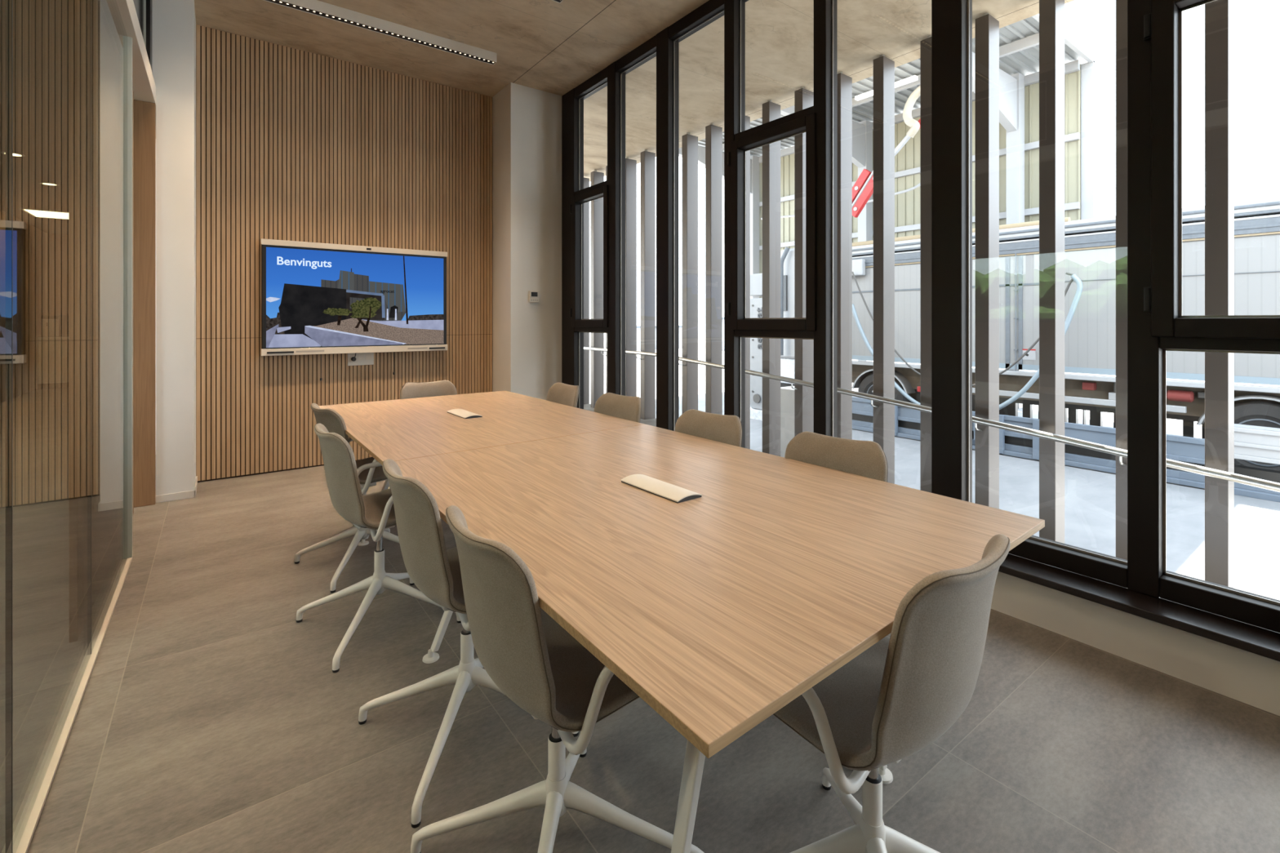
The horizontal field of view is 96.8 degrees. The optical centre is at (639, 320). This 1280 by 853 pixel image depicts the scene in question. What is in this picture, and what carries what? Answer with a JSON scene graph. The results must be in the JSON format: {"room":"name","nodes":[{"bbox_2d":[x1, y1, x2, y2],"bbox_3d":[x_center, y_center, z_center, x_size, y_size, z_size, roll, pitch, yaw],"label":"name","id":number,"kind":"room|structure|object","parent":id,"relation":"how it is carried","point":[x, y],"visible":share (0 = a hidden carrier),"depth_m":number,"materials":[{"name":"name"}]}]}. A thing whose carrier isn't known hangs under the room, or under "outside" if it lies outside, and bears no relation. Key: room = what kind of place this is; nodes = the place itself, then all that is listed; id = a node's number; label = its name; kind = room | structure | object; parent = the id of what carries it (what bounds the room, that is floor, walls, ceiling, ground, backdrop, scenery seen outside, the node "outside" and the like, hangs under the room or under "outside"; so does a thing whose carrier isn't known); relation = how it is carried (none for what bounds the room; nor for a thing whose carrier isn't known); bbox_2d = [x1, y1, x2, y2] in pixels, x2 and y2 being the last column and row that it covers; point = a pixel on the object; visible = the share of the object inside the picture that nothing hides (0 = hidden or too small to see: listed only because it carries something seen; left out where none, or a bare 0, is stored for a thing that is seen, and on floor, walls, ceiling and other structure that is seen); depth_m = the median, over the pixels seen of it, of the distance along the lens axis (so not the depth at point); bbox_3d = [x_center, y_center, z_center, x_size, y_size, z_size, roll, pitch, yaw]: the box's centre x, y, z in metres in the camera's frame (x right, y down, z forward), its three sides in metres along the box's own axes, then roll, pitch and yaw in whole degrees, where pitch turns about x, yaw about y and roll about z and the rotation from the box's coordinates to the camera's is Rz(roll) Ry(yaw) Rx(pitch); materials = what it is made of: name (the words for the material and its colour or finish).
{"room":"office","nodes":[
{"label":"office","id":0,"kind":"room"},
{"bbox_2d":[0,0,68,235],"bbox_3d":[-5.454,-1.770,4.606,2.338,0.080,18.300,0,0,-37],"label":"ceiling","id":1,"kind":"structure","parent":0,"point":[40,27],"depth_m":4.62,"materials":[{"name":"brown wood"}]},
{"bbox_2d":[1,0,132,852],"bbox_3d":[-0.867,-0.160,0.516,0.046,2.860,6.262,0,0,-37],"label":"wall partition","id":2,"kind":"structure","parent":0,"point":[102,46],"depth_m":2.23,"materials":[{"name":"clear glass"}]},
{"bbox_2d":[68,0,133,642],"bbox_3d":[-2.772,-0.121,2.974,0.029,2.758,1.860,0,0,-37],"label":"door","id":3,"kind":"structure","parent":2,"relation":"in","point":[74,216],"depth_m":2.23,"materials":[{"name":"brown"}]},
{"bbox_2d":[115,0,155,104],"bbox_3d":[-1.216,-1.571,0.965,0.110,0.127,7.400,0,0,-37],"label":"beam","id":4,"kind":"structure","parent":0,"point":[144,86],"depth_m":3.32,"materials":[{"name":"white paint"}]},
{"bbox_2d":[133,0,151,69],"bbox_3d":[-1.210,-1.982,0.970,0.055,0.695,7.400,0,0,-37],"label":"window","id":5,"kind":"structure","parent":4,"relation":"attached to","point":[143,7],"depth_m":3.83,"materials":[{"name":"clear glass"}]},
{"bbox_2d":[133,0,195,495],"bbox_3d":[-3.526,-0.530,4.237,0.334,3.600,0.607,0,0,-37],"label":"wall","id":6,"kind":"structure","parent":0,"point":[173,21],"depth_m":4.03,"materials":[{"name":"white paint"}]},
{"bbox_2d":[133,99,155,507],"bbox_3d":[-3.416,-0.118,3.914,0.124,2.777,0.042,0,0,-37],"label":"door frame","id":7,"kind":"structure","parent":6,"relation":"attached to","point":[144,113],"depth_m":3.90,"materials":[{"name":"brown wood"}]},
{"bbox_2d":[155,475,197,502],"bbox_3d":[-3.426,1.244,4.211,0.223,0.052,0.467,0,0,-37],"label":"baseboard","id":8,"kind":"structure","parent":6,"relation":"attached to","point":[190,494],"depth_m":4.03,"materials":[{"name":"white paint"}]},
{"bbox_2d":[195,24,492,482],"bbox_3d":[-2.378,-0.530,5.405,3.330,3.600,0.200,0,0,-37],"label":"wall","id":9,"kind":"structure","parent":0,"point":[292,144],"depth_m":4.92,"materials":[{"name":"brown wood"}]},
{"bbox_2d":[260,238,447,355],"bbox_3d":[-2.509,-0.193,5.126,1.517,0.960,0.092,0,0,-37],"label":"wall display","id":10,"kind":"object","parent":9,"relation":"attached to","point":[317,298],"visible":1,"depth_m":5.04,"materials":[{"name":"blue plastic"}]},
{"bbox_2d":[320,354,322,381],"bbox_3d":[-2.763,0.393,4.924,0.016,0.251,0.016,0,0,-37],"label":"pull cord","id":11,"kind":"object","parent":10,"relation":"hanging from","point":[321,379],"visible":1,"depth_m":4.92,"materials":[{"name":"black plastic"}]},
{"bbox_2d":[392,351,395,374],"bbox_3d":[-2.285,0.383,5.279,0.016,0.232,0.016,0,0,-37],"label":"pull cord","id":12,"kind":"object","parent":10,"relation":"hanging from","point":[393,372],"visible":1,"depth_m":5.28,"materials":[{"name":"black plastic"}]},
{"bbox_2d":[347,352,373,365],"bbox_3d":[-2.528,0.344,5.141,0.208,0.110,0.044,0,0,-37],"label":"wall socket","id":13,"kind":"object","parent":9,"relation":"attached to","point":[362,358],"visible":0.91,"depth_m":5.12,"materials":[{"name":"white paint"}]},
{"bbox_2d":[492,82,561,399],"bbox_3d":[-1.152,-0.530,5.975,0.682,3.600,0.549,0,0,-37],"label":"wall","id":14,"kind":"structure","parent":0,"point":[526,122],"depth_m":5.72,"materials":[{"name":"white paint"}]},
{"bbox_2d":[528,290,538,302],"bbox_3d":[-1.061,-0.242,5.687,0.104,0.116,0.022,0,0,-37],"label":"thermostat","id":15,"kind":"object","parent":14,"relation":"attached to","point":[533,295],"visible":1,"depth_m":5.67,"materials":[{"name":"white paint"}]},
{"bbox_2d":[561,66,608,408],"bbox_3d":[-0.515,-0.640,5.560,0.144,3.380,0.876,0,0,-37],"label":"window","id":16,"kind":"structure","parent":14,"relation":"in","point":[574,195],"depth_m":5.71,"materials":[{"name":"brown metal"}]},
{"bbox_2d":[583,403,656,426],"bbox_3d":[0.947,1.660,5.251,1.815,0.660,11.700,0,0,-37],"label":"floor","id":17,"kind":"structure","parent":0,"point":[652,422],"depth_m":7.64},
{"bbox_2d":[194,0,1074,182],"bbox_3d":[-3.232,-2.555,6.194,7.800,0.450,18.400,0,0,-37],"label":"ceiling","id":18,"kind":"structure","parent":0,"point":[548,46],"depth_m":4.74,"materials":[{"name":"concrete"}]},
{"bbox_2d":[262,0,497,65],"bbox_3d":[-2.147,-2.291,4.322,2.190,0.078,0.073,0,0,-37],"label":"lamp","id":19,"kind":"object","parent":18,"relation":"attached to","point":[316,7],"visible":1,"depth_m":4.43,"materials":[{"name":"white metal"}]},
{"bbox_2d":[551,0,563,3],"bbox_3d":[-1.425,-2.291,3.351,2.190,0.078,0.073,0,0,-37],"label":"lamp","id":20,"kind":"object","parent":18,"relation":"attached to","point":[556,1],"visible":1,"depth_m":4.01,"materials":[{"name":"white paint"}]},
{"bbox_2d":[0,386,1279,852],"bbox_3d":[-4.043,1.330,5.592,5.780,0.120,18.400,0,0,-37],"label":"floor","id":21,"kind":"structure","parent":0,"point":[209,718],"depth_m":1.73,"materials":[{"name":"ceramic"}]},
{"bbox_2d":[36,336,68,389],"bbox_3d":[-11.261,0.785,11.005,0.430,0.970,0.860,0,0,-37],"label":"wall panel","id":22,"kind":"object","parent":21,"relation":"on","point":[52,353],"visible":0.74,"depth_m":10.67,"materials":[{"name":"wood"}]},
{"bbox_2d":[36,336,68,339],"bbox_3d":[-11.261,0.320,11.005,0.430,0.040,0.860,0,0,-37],"label":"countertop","id":23,"kind":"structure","parent":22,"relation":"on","point":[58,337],"depth_m":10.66,"materials":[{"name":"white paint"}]},
{"bbox_2d":[41,315,68,337],"bbox_3d":[-11.207,0.090,10.932,0.370,0.420,0.381,0,0,-37],"label":"wall panel","id":24,"kind":"object","parent":23,"relation":"on","point":[51,326],"visible":0.86,"depth_m":10.80,"materials":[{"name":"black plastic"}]},
{"bbox_2d":[294,403,399,592],"bbox_3d":[-1.459,0.848,3.004,0.540,0.843,0.555,0,0,-45],"label":"chair","id":25,"kind":"object","parent":21,"relation":"on","point":[331,420],"visible":0.38,"depth_m":2.87,"materials":[{"name":"beige fabric"}]},
{"bbox_2d":[296,423,461,672],"bbox_3d":[-1.099,0.848,2.400,0.539,0.843,0.555,0,0,-41],"label":"chair","id":26,"kind":"object","parent":21,"relation":"on","point":[375,513],"visible":0.66,"depth_m":2.25,"materials":[{"name":"beige fabric"}]},
{"bbox_2d":[400,380,457,399],"bbox_3d":[-1.390,0.848,3.864,0.555,0.843,0.540,0,0,-37],"label":"chair","id":27,"kind":"object","parent":21,"relation":"on","point":[441,388],"visible":0.13,"depth_m":4.02,"materials":[{"name":"beige fabric"}]},
{"bbox_2d":[358,458,578,828],"bbox_3d":[-0.537,0.848,1.771,0.540,0.843,0.555,0,0,-37],"label":"chair","id":28,"kind":"object","parent":21,"relation":"on","point":[434,570],"visible":0.66,"depth_m":1.59,"materials":[{"name":"beige fabric"}]},
{"bbox_2d":[410,505,704,852],"bbox_3d":[-0.192,0.848,1.323,0.540,0.843,0.555,0,0,-37],"label":"chair","id":29,"kind":"object","parent":21,"relation":"on","point":[532,660],"visible":0.77,"depth_m":1.19,"materials":[{"name":"beige fabric"}]},
{"bbox_2d":[546,382,579,407],"bbox_3d":[-0.652,0.848,3.736,0.540,0.843,0.555,0,0,-37],"label":"chair","id":30,"kind":"object","parent":21,"relation":"on","point":[560,393],"visible":0.19,"depth_m":3.87,"materials":[{"name":"beige fabric"}]},
{"bbox_2d":[593,392,641,422],"bbox_3d":[-0.248,0.848,3.158,0.540,0.843,0.555,0,0,-44],"label":"chair","id":31,"kind":"object","parent":21,"relation":"on","point":[626,407],"visible":0.12,"depth_m":3.30,"materials":[{"name":"beige fabric"}]},
{"bbox_2d":[318,391,1044,852],"bbox_3d":[-0.466,0.900,2.523,1.276,0.740,3.567,0,0,-37],"label":"conference table","id":32,"kind":"object","parent":21,"relation":"on","point":[719,609],"visible":0.87,"depth_m":1.38,"materials":[{"name":"brown wood"}]},
{"bbox_2d":[446,408,482,418],"bbox_3d":[-0.994,0.522,3.213,0.100,0.016,0.280,0,0,-38],"label":"cable box","id":33,"kind":"object","parent":32,"relation":"on","point":[461,413],"visible":1,"depth_m":3.17,"materials":[{"name":"white paint"}]},
{"bbox_2d":[620,474,702,503],"bbox_3d":[0.062,0.522,1.791,0.100,0.016,0.280,0,0,-38],"label":"cable box","id":34,"kind":"object","parent":32,"relation":"on","point":[676,494],"visible":1,"depth_m":1.76,"materials":[{"name":"white paint"}]},
{"bbox_2d":[674,408,742,447],"bbox_3d":[0.193,0.848,2.514,0.540,0.843,0.555,0,0,-44],"label":"chair","id":35,"kind":"object","parent":21,"relation":"on","point":[724,428],"visible":0.16,"depth_m":2.65,"materials":[{"name":"beige fabric"}]},
{"bbox_2d":[784,431,887,482],"bbox_3d":[0.589,0.848,1.961,0.540,0.843,0.555,0,0,-45],"label":"chair","id":36,"kind":"object","parent":21,"relation":"on","point":[867,459],"visible":0.2,"depth_m":2.09,"materials":[{"name":"beige fabric"}]},
{"bbox_2d":[773,533,1010,852],"bbox_3d":[0.497,0.848,1.211,0.555,0.843,0.540,0,0,-39],"label":"chair","id":37,"kind":"object","parent":21,"relation":"on","point":[895,699],"visible":0.78,"depth_m":1.03,"materials":[{"name":"beige fabric"}]},
{"bbox_2d":[991,554,1279,715],"bbox_3d":[1.391,1.175,2.907,0.220,0.190,7.408,0,0,-37],"label":"wall","id":38,"kind":"structure","parent":0,"point":[1252,679],"depth_m":2.08,"materials":[{"name":"white paint"}]},
{"bbox_2d":[607,35,656,395],"bbox_3d":[-0.038,-0.640,4.943,0.115,3.380,0.727,0,0,-37],"label":"window","id":39,"kind":"structure","parent":38,"relation":"in","point":[617,70],"depth_m":5.12,"materials":[{"name":"brown metal"}]},
{"bbox_2d":[656,0,724,431],"bbox_3d":[0.408,-0.640,4.342,0.115,3.380,0.777,0,0,-37],"label":"window","id":40,"kind":"structure","parent":38,"relation":"in","point":[668,40],"depth_m":4.54,"materials":[{"name":"brown metal"}]},
{"bbox_2d":[724,0,816,448],"bbox_3d":[0.855,-0.640,3.717,0.144,3.380,0.768,0,0,-37],"label":"window","id":41,"kind":"structure","parent":38,"relation":"in","point":[737,140],"depth_m":3.92,"materials":[{"name":"brown metal"}]},
{"bbox_2d":[813,0,837,437],"bbox_3d":[1.293,-0.640,3.152,0.115,3.380,0.705,0,0,-37],"label":"window","id":42,"kind":"structure","parent":38,"relation":"in","point":[825,11],"depth_m":3.36,"materials":[{"name":"brown metal"}]},
{"bbox_2d":[931,0,1127,587],"bbox_3d":[1.729,-0.640,2.565,0.115,3.380,0.765,0,0,-37],"label":"window","id":43,"kind":"structure","parent":38,"relation":"in","point":[951,20],"depth_m":2.76,"materials":[{"name":"brown metal"}]},
{"bbox_2d":[998,553,1279,661],"bbox_3d":[1.338,1.065,2.868,0.170,0.030,7.408,0,0,-37],"label":"sill","id":44,"kind":"structure","parent":38,"relation":"on","point":[1262,642],"depth_m":2.09,"materials":[{"name":"black metal"}]},
{"bbox_2d":[1127,0,1279,633],"bbox_3d":[2.173,-0.640,1.943,0.144,3.380,0.771,0,0,-37],"label":"window","id":45,"kind":"structure","parent":38,"relation":"in","point":[1157,325],"depth_m":2.16,"materials":[{"name":"brown metal"}]},
{"label":"outside","id":46,"kind":"structure","parent":0,"visible":0},
{"bbox_2d":[589,333,1279,599],"bbox_3d":[13.347,2.090,34.835,57.020,0.200,100.000,0,0,-37],"label":"ground","id":47,"kind":"structure","parent":46,"point":[1090,495],"depth_m":6.12,"materials":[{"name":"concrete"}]},
{"bbox_2d":[583,177,589,404],"bbox_3d":[-0.916,-0.170,9.134,0.245,4.320,0.157,0,0,-37],"label":"facade fin","id":48,"kind":"object","parent":47,"relation":"on","point":[586,180],"visible":0.18,"depth_m":9.12,"materials":[{"name":"metal"}]},
{"bbox_2d":[591,169,604,408],"bbox_3d":[-0.660,-0.170,8.789,0.245,4.320,0.157,0,0,-37],"label":"facade fin","id":49,"kind":"object","parent":47,"relation":"on","point":[597,206],"visible":0.62,"depth_m":8.74,"materials":[{"name":"metal"}]},
{"bbox_2d":[605,165,607,392],"bbox_3d":[-0.404,-0.170,8.444,0.245,4.320,0.157,0,0,-37],"label":"facade fin","id":50,"kind":"object","parent":47,"relation":"on","point":[606,166],"visible":0.06,"depth_m":8.40,"materials":[{"name":"metal"}]},
{"bbox_2d":[625,156,636,396],"bbox_3d":[-0.150,-0.170,8.103,0.245,4.320,0.157,0,0,-37],"label":"facade fin","id":51,"kind":"object","parent":47,"relation":"on","point":[630,164],"visible":0.54,"depth_m":8.06,"materials":[{"name":"metal"}]},
{"bbox_2d":[640,149,655,419],"bbox_3d":[0.108,-0.170,7.756,0.245,4.320,0.157,0,0,-37],"label":"facade fin","id":52,"kind":"object","parent":47,"relation":"on","point":[647,158],"visible":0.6,"depth_m":7.71,"materials":[{"name":"metal"}]},
{"bbox_2d":[636,324,681,349],"bbox_3d":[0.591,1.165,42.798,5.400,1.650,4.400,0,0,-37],"label":"building","id":53,"kind":"structure","parent":47,"relation":"on","point":[638,326],"depth_m":39.88,"materials":[{"name":"white"}]},
{"bbox_2d":[681,132,697,413],"bbox_3d":[0.622,-0.170,7.064,0.245,4.320,0.157,0,0,-37],"label":"facade fin","id":54,"kind":"object","parent":47,"relation":"on","point":[689,142],"visible":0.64,"depth_m":7.02,"materials":[{"name":"metal"}]},
{"bbox_2d":[705,123,722,414],"bbox_3d":[0.874,-0.170,6.725,0.245,4.320,0.157,0,0,-37],"label":"facade fin","id":55,"kind":"object","parent":47,"relation":"on","point":[713,134],"visible":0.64,"depth_m":6.68,"materials":[{"name":"metal"}]},
{"bbox_2d":[722,317,724,350],"bbox_3d":[7.976,0.865,39.565,4.400,2.250,4.400,0,0,-37],"label":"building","id":56,"kind":"structure","parent":47,"relation":"on","point":[722,317],"depth_m":39.18,"materials":[{"name":"white"}]},
{"bbox_2d":[745,115,750,448],"bbox_3d":[1.135,-0.170,6.373,0.245,4.320,0.157,0,0,-37],"label":"facade fin","id":57,"kind":"object","parent":47,"relation":"on","point":[747,118],"visible":0.07,"depth_m":6.37,"materials":[{"name":"metal"}]},
{"bbox_2d":[750,273,762,420],"bbox_3d":[2.532,0.512,11.657,0.530,2.955,0.678,0,0,-37],"label":"truck","id":58,"kind":"object","parent":47,"relation":"on","point":[756,280],"visible":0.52,"depth_m":11.57,"materials":[{"name":"white metal"}]},
{"bbox_2d":[750,273,762,296],"bbox_3d":[2.552,-0.740,11.672,0.380,0.450,0.538,0,0,-37],"label":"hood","id":59,"kind":"object","parent":58,"relation":"attached to","point":[756,280],"depth_m":11.60,"materials":[{"name":"white metal"}]},
{"bbox_2d":[762,99,780,456],"bbox_3d":[1.394,-0.170,6.026,0.245,4.320,0.157,0,0,-37],"label":"facade fin","id":60,"kind":"object","parent":47,"relation":"on","point":[771,110],"visible":0.61,"depth_m":5.98,"materials":[{"name":"metal"}]},
{"bbox_2d":[780,386,794,457],"bbox_3d":[2.261,1.480,8.190,0.400,1.020,0.450,0,0,-37],"label":"kerb","id":61,"kind":"object","parent":47,"relation":"on","point":[787,393],"visible":0.21,"depth_m":8.09,"materials":[{"name":"concrete"}]},
{"bbox_2d":[780,247,794,386],"bbox_3d":[4.065,0.169,13.560,2.499,3.643,1.000,0,0,-37],"label":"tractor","id":62,"kind":"object","parent":47,"relation":"on","point":[787,255],"visible":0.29,"depth_m":12.76,"materials":[{"name":"metal"}]},
{"bbox_2d":[794,86,813,436],"bbox_3d":[1.644,-0.170,5.689,0.245,4.320,0.157,0,0,-37],"label":"facade fin","id":63,"kind":"object","parent":47,"relation":"on","point":[803,98],"visible":0.56,"depth_m":5.64,"materials":[{"name":"metal"}]},
{"bbox_2d":[837,71,852,439],"bbox_3d":[1.899,-0.170,5.346,0.245,4.320,0.157,0,0,-37],"label":"facade fin","id":64,"kind":"object","parent":47,"relation":"on","point":[844,82],"visible":0.49,"depth_m":5.29,"materials":[{"name":"metal"}]},
{"bbox_2d":[873,54,894,484],"bbox_3d":[2.149,-0.170,5.009,0.245,4.320,0.157,0,0,-37],"label":"facade fin","id":65,"kind":"object","parent":47,"relation":"on","point":[883,67],"visible":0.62,"depth_m":4.96,"materials":[{"name":"metal"}]},
{"bbox_2d":[679,13,1095,408],"bbox_3d":[3.217,-1.930,13.778,8.800,7.840,10.320,0,0,-37],"label":"building","id":66,"kind":"structure","parent":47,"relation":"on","point":[1019,42],"depth_m":13.07,"materials":[{"name":"white metal"}]},
{"bbox_2d":[760,182,919,219],"bbox_3d":[5.197,-3.247,14.634,0.058,0.772,5.388,0,0,-37],"label":"hose","id":67,"kind":"object","parent":66,"relation":"hanging from","point":[918,184],"visible":0.28,"depth_m":13.39,"materials":[{"name":"white rubber"}]},
{"bbox_2d":[854,75,917,100],"bbox_3d":[5.768,-5.470,13.380,0.120,0.080,1.500,0,0,-37],"label":"beam","id":68,"kind":"structure","parent":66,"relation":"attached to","point":[913,78],"depth_m":13.10,"materials":[{"name":"white metal"}]},
{"bbox_2d":[902,85,919,137],"bbox_3d":[5.192,-3.922,10.416,0.150,1.021,0.759,0,0,-37],"label":"hose","id":69,"kind":"object","parent":66,"relation":"hanging from","point":[908,118],"visible":0.77,"depth_m":10.54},
{"bbox_2d":[920,35,931,493],"bbox_3d":[2.398,-0.170,4.673,0.245,4.320,0.157,0,0,-37],"label":"facade fin","id":70,"kind":"object","parent":47,"relation":"on","point":[926,44],"visible":0.3,"depth_m":4.62,"materials":[{"name":"metal"}]},
{"bbox_2d":[975,13,999,509],"bbox_3d":[2.648,-0.170,4.337,0.245,4.320,0.157,0,0,-37],"label":"facade fin","id":71,"kind":"object","parent":47,"relation":"on","point":[987,27],"visible":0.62,"depth_m":4.29,"materials":[{"name":"metal"}]},
{"bbox_2d":[1039,0,1064,543],"bbox_3d":[2.899,-0.170,4.000,0.245,4.320,0.157,0,0,-37],"label":"facade fin","id":72,"kind":"object","parent":47,"relation":"on","point":[1051,12],"visible":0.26,"depth_m":3.95,"materials":[{"name":"metal"}]},
{"bbox_2d":[852,196,1279,471],"bbox_3d":[6.928,0.206,9.757,2.640,3.568,8.400,0,0,-37],"label":"trailer","id":73,"kind":"object","parent":47,"relation":"on","point":[1090,244],"visible":0.37,"depth_m":8.33,"materials":[{"name":"grey metal"}]},
{"bbox_2d":[852,119,919,217],"bbox_3d":[4.794,-2.965,11.318,0.152,1.650,1.766,0,0,-37],"label":"boom","id":74,"kind":"object","parent":73,"relation":"attached to","point":[863,188],"visible":0.46,"depth_m":11.58,"materials":[{"name":"red paint"}]},
{"bbox_2d":[852,271,1073,386],"bbox_3d":[5.243,0.083,9.710,0.032,2.101,3.631,0,0,-37],"label":"hose","id":75,"kind":"object","parent":73,"relation":"hanging from","point":[1068,273],"visible":0.55,"depth_m":9.01,"materials":[{"name":"grey rubber"}]},
{"bbox_2d":[852,274,1082,409],"bbox_3d":[5.217,0.502,9.611,0.068,2.361,3.713,0,0,-37],"label":"hose","id":76,"kind":"object","parent":73,"relation":"hanging from","point":[1079,284],"visible":0.64,"depth_m":8.69,"materials":[{"name":"grey rubber"}]},
{"bbox_2d":[852,396,1279,502],"bbox_3d":[5.840,1.605,8.077,0.390,0.770,8.400,0,0,-37],"label":"platform","id":77,"kind":"object","parent":47,"relation":"on","point":[1251,442],"visible":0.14,"depth_m":7.49,"materials":[{"name":"blue paint"}]},
{"bbox_2d":[1115,0,1127,559],"bbox_3d":[3.151,-0.170,3.660,0.245,4.320,0.157,0,0,-37],"label":"facade fin","id":78,"kind":"object","parent":47,"relation":"on","point":[1121,5],"visible":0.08,"depth_m":3.62,"materials":[{"name":"metal"}]},
{"bbox_2d":[1204,0,1234,587],"bbox_3d":[3.396,-0.170,3.331,0.245,4.320,0.157,0,0,-37],"label":"facade fin","id":79,"kind":"object","parent":47,"relation":"on","point":[1219,14],"visible":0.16,"depth_m":3.27,"materials":[{"name":"metal"}]},
{"bbox_3d":[3.897,-0.170,2.657,0.245,4.320,0.157,0,0,-37],"label":"facade fin","id":80,"kind":"object","parent":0,"visible":0},
{"bbox_2d":[583,346,1279,492],"bbox_3d":[1.569,0.758,5.525,0.118,0.725,10.202,0,0,-37],"label":"handrail","id":81,"kind":"object","parent":80,"relation":"attached to","point":[1261,483],"visible":0.69,"depth_m":3.91,"materials":[{"name":"metal"}]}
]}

